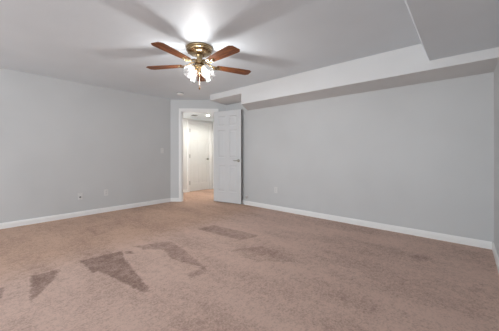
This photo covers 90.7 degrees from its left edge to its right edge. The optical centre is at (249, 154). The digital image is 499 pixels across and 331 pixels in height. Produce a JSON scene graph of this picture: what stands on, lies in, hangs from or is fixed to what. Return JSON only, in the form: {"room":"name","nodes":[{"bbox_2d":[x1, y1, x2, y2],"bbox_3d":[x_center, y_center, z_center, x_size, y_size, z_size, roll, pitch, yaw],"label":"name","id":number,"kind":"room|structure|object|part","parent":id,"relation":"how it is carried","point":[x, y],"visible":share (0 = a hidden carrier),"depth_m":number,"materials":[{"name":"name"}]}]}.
{"room":"empty bedroom","nodes":[
{"label":"empty bedroom","id":0,"kind":"room"},
{"bbox_2d":[0,68,169,222],"bbox_3d":[-4.055,-0.080,3.107,0.115,2.320,6.770,0,0,41],"label":"wall","id":1,"kind":"structure","parent":0,"point":[60,139],"depth_m":4.24,"materials":[{"name":"paint"}]},
{"bbox_2d":[78,193,82,199],"bbox_3d":[-2.937,0.735,4.280,0.021,0.116,0.072,0,0,41],"label":"cable plate","id":2,"kind":"object","parent":1,"relation":"attached to","point":[80,195],"visible":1,"depth_m":4.29,"materials":[{"name":"plastic"}]},
{"bbox_2d":[0,198,170,228],"bbox_3d":[-3.976,1.038,3.100,0.014,0.085,6.624,0,0,41],"label":"baseboard","id":3,"kind":"structure","parent":1,"relation":"attached to","point":[127,206],"depth_m":4.24,"materials":[{"name":"white wood"}]},
{"bbox_2d":[170,99,225,197],"bbox_3d":[-1.174,-0.080,5.699,1.252,2.320,0.115,0,0,-4],"label":"wall","id":4,"kind":"structure","parent":0,"point":[175,105],"depth_m":5.61,"materials":[{"name":"paint"}]},
{"bbox_2d":[171,198,178,201],"bbox_3d":[-1.699,1.038,5.599,0.182,0.085,0.014,0,0,-4],"label":"baseboard","id":5,"kind":"structure","parent":4,"relation":"attached to","point":[172,199],"depth_m":5.59,"materials":[{"name":"white wood"}]},
{"bbox_2d":[179,108,217,201],"bbox_3d":[-1.166,0.019,5.699,0.895,2.121,0.151,0,0,-4],"label":"trim","id":6,"kind":"structure","parent":4,"relation":"attached to","point":[181,110],"depth_m":5.60,"materials":[{"name":"white wood"}]},
{"bbox_2d":[214,109,241,203],"bbox_3d":[-0.501,0.054,5.436,0.767,2.022,0.127,0,0,30],"label":"door","id":7,"kind":"structure","parent":4,"relation":"in","point":[227,124],"depth_m":5.41,"materials":[{"name":"white wood"}]},
{"bbox_2d":[183,118,212,189],"bbox_3d":[-2.189,-0.015,6.591,0.120,2.190,3.230,0,0,41],"label":"wall","id":8,"kind":"structure","parent":0,"point":[185,120],"depth_m":6.94,"materials":[{"name":"paint"}]},
{"bbox_2d":[190,124,208,190],"bbox_3d":[-1.474,0.099,7.303,0.096,1.943,0.749,0,0,41],"label":"door","id":9,"kind":"structure","parent":8,"relation":"in","point":[199,134],"depth_m":7.31,"materials":[{"name":"white wood"}]},
{"bbox_2d":[187,121,211,191],"bbox_3d":[-1.510,0.065,7.352,0.136,2.031,0.882,0,0,41],"label":"trim","id":10,"kind":"structure","parent":8,"relation":"attached to","point":[188,122],"depth_m":7.21,"materials":[{"name":"white wood"}]},
{"bbox_2d":[183,113,213,121],"bbox_3d":[-1.042,-1.050,5.586,2.930,0.080,3.030,0,0,41],"label":"ceiling","id":11,"kind":"structure","parent":0,"point":[201,116],"depth_m":6.62,"materials":[{"name":"paint"}]},
{"bbox_2d":[0,0,420,99],"bbox_3d":[-1.699,-1.290,1.695,5.510,0.100,7.750,0,0,41],"label":"ceiling","id":12,"kind":"structure","parent":0,"point":[102,43],"depth_m":2.60,"materials":[{"name":"paint"}]},
{"bbox_2d":[146,42,250,89],"bbox_3d":[-0.565,-0.996,2.844,1.232,0.489,1.263,0,0,41],"label":"ceiling fan","id":13,"kind":"object","parent":12,"relation":"hanging from","point":[200,50],"visible":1,"depth_m":2.80,"materials":[{"name":"brown wood"}]},
{"bbox_3d":[-1.006,-1.040,2.950,0.447,0.006,0.154,0,5,10],"label":"blade","id":14,"kind":"part","parent":13,"relation":"part of","materials":[{"name":"brown wood"}]},
{"bbox_3d":[-0.783,-1.040,2.498,0.154,0.006,0.447,6,3,28],"label":"blade","id":15,"kind":"part","parent":13,"relation":"part of","materials":[{"name":"brown wood"}]},
{"bbox_3d":[-0.645,-1.040,3.302,0.154,0.006,0.447,-5,1,-8],"label":"blade","id":16,"kind":"part","parent":13,"relation":"part of","materials":[{"name":"brown wood"}]},
{"bbox_3d":[-0.285,-1.040,2.570,0.154,0.006,0.447,7,-5,-44],"label":"blade","id":17,"kind":"part","parent":13,"relation":"part of","materials":[{"name":"brown wood"}]},
{"bbox_3d":[-0.199,-1.040,3.067,0.447,0.006,0.154,0,-5,-26],"label":"blade","id":18,"kind":"part","parent":13,"relation":"part of","materials":[{"name":"brown wood"}]},
{"bbox_2d":[213,122,213,185],"bbox_3d":[0.026,-0.015,6.730,3.030,2.190,0.100,0,0,41],"label":"wall","id":19,"kind":"structure","parent":0,"point":[213,122],"depth_m":7.67,"materials":[{"name":"paint"}]},
{"bbox_2d":[210,88,240,104],"bbox_3d":[-0.344,-1.183,5.129,1.003,0.113,0.567,0,0,41],"label":"soffit corner","id":20,"kind":"structure","parent":0,"point":[233,96],"depth_m":5.00,"materials":[{"name":"paint"}]},
{"bbox_2d":[0,189,498,330],"bbox_3d":[-1.671,1.130,2.448,6.460,0.100,8.920,0,0,41],"label":"floor","id":21,"kind":"structure","parent":0,"point":[199,262],"depth_m":2.23,"materials":[{"name":"brown carpet"}]},
{"bbox_2d":[226,72,493,242],"bbox_3d":[1.183,-0.080,4.245,4.535,2.320,0.115,0,0,41],"label":"wall","id":22,"kind":"structure","parent":0,"point":[420,156],"depth_m":3.48,"materials":[{"name":"paint"}]},
{"bbox_2d":[242,200,491,249],"bbox_3d":[1.103,1.038,4.229,4.366,0.085,0.014,0,0,41],"label":"baseboard","id":23,"kind":"structure","parent":22,"relation":"attached to","point":[427,234],"depth_m":3.50,"materials":[{"name":"white wood"}]},
{"bbox_2d":[241,44,498,109],"bbox_3d":[1.172,-1.083,3.801,3.726,0.313,0.567,0,0,41],"label":"soffit","id":24,"kind":"structure","parent":0,"point":[411,65],"depth_m":3.19,"materials":[{"name":"paint"}]},
{"bbox_2d":[404,0,498,60],"bbox_3d":[-0.132,-1.133,-0.051,0.611,0.214,6.948,0,0,41],"label":"soffit","id":25,"kind":"structure","parent":0,"point":[444,28],"depth_m":1.95,"materials":[{"name":"paint"}]},
{"bbox_2d":[494,58,498,256],"bbox_3d":[0.346,-0.080,-0.060,0.120,2.320,7.565,0,0,41],"label":"wall","id":26,"kind":"structure","parent":0,"point":[496,71],"depth_m":2.54,"materials":[{"name":"paint"}]},
{"bbox_2d":[492,242,498,272],"bbox_3d":[0.274,1.038,-0.040,0.014,0.085,7.501,0,0,41],"label":"baseboard","id":27,"kind":"structure","parent":26,"relation":"attached to","point":[495,254],"depth_m":2.47,"materials":[{"name":"white wood"}]}
]}

